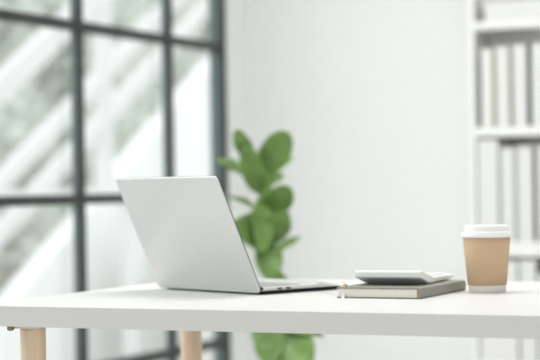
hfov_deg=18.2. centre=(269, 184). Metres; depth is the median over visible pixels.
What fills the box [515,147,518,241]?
folder
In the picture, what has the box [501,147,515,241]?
binder
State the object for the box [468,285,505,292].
base
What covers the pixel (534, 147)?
folder
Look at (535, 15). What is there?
flat book
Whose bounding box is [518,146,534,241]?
binder
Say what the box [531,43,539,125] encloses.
book
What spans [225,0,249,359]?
wall
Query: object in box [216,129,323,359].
potted plant
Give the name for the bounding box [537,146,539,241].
binder
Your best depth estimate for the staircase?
9.43 m
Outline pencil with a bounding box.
[317,280,346,285]
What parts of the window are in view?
frame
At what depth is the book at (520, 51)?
5.21 m
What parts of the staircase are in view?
handrail, rail, post, rail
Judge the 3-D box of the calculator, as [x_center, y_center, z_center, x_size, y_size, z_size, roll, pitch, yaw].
[0.240,0.159,2.984,0.120,0.026,0.208,-1,0,22]
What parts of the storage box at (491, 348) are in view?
box lid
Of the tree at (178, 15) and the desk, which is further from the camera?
the tree at (178, 15)
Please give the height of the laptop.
0.212 m
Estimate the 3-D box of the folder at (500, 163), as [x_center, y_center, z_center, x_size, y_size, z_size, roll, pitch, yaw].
[0.748,0.030,5.309,0.010,0.292,0.139,-1,0,25]
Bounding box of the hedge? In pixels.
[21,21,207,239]
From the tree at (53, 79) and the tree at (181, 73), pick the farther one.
the tree at (181, 73)
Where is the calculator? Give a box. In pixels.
[355,270,453,283]
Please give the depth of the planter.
9.16 m
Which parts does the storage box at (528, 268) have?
box lid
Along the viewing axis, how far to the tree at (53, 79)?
14.58 m
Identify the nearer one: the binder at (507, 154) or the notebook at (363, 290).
the notebook at (363, 290)
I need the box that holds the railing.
[0,188,138,356]
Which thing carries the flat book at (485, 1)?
on the flat book at (528, 3)
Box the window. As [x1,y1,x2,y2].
[0,0,230,359]
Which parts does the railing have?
rail, post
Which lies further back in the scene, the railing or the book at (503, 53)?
the railing
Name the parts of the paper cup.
lid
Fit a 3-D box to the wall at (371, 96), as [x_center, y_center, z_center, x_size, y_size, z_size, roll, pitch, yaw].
[2.241,-0.476,4.971,5.180,2.750,0.150,-1,0,25]
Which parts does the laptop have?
lid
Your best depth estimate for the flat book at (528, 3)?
5.22 m
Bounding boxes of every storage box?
[481,259,523,359]
[519,258,539,359]
[538,262,539,348]
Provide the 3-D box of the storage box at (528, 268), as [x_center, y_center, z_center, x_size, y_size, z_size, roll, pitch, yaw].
[0.827,0.388,5.266,0.054,0.313,0.142,-1,0,25]
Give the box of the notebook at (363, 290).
[337,280,465,298]
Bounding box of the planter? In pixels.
[138,258,213,359]
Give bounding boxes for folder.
[499,148,501,224]
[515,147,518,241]
[533,146,537,241]
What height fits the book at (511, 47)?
0.252 m
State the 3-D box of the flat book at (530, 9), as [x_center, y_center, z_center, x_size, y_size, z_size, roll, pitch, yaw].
[0.833,-0.540,5.256,0.293,0.016,0.140,-1,0,25]
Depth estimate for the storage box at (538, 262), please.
5.19 m
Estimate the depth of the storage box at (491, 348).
5.23 m
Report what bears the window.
in the wall at (234, 9)
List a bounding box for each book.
[481,48,494,126]
[483,0,525,2]
[484,0,539,9]
[485,7,539,14]
[485,12,539,21]
[494,48,496,126]
[496,46,511,126]
[510,46,514,126]
[513,44,528,126]
[528,43,532,125]
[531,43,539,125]
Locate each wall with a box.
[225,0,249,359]
[245,0,472,359]
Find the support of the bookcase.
on the floor
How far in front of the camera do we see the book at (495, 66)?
5.26 m
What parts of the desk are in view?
mounting plate, leg, leg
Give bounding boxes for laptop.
[116,176,345,293]
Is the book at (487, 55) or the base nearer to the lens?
the base
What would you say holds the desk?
on the floor
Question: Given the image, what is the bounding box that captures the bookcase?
[467,0,539,359]
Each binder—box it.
[477,140,510,224]
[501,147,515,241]
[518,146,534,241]
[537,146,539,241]
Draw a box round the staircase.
[0,0,210,359]
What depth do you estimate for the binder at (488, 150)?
5.25 m
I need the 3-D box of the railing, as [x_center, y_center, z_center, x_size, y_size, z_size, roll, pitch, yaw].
[-1.346,0.550,7.567,0.060,1.050,3.100,-1,0,25]
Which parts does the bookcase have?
panel, panel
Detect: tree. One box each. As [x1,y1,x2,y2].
[0,0,174,293]
[23,0,208,209]
[147,1,208,91]
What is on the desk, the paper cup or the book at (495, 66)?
the paper cup
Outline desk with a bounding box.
[0,279,539,359]
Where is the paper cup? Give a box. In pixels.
[461,225,511,292]
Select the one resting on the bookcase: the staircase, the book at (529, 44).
the book at (529, 44)
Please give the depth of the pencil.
2.98 m

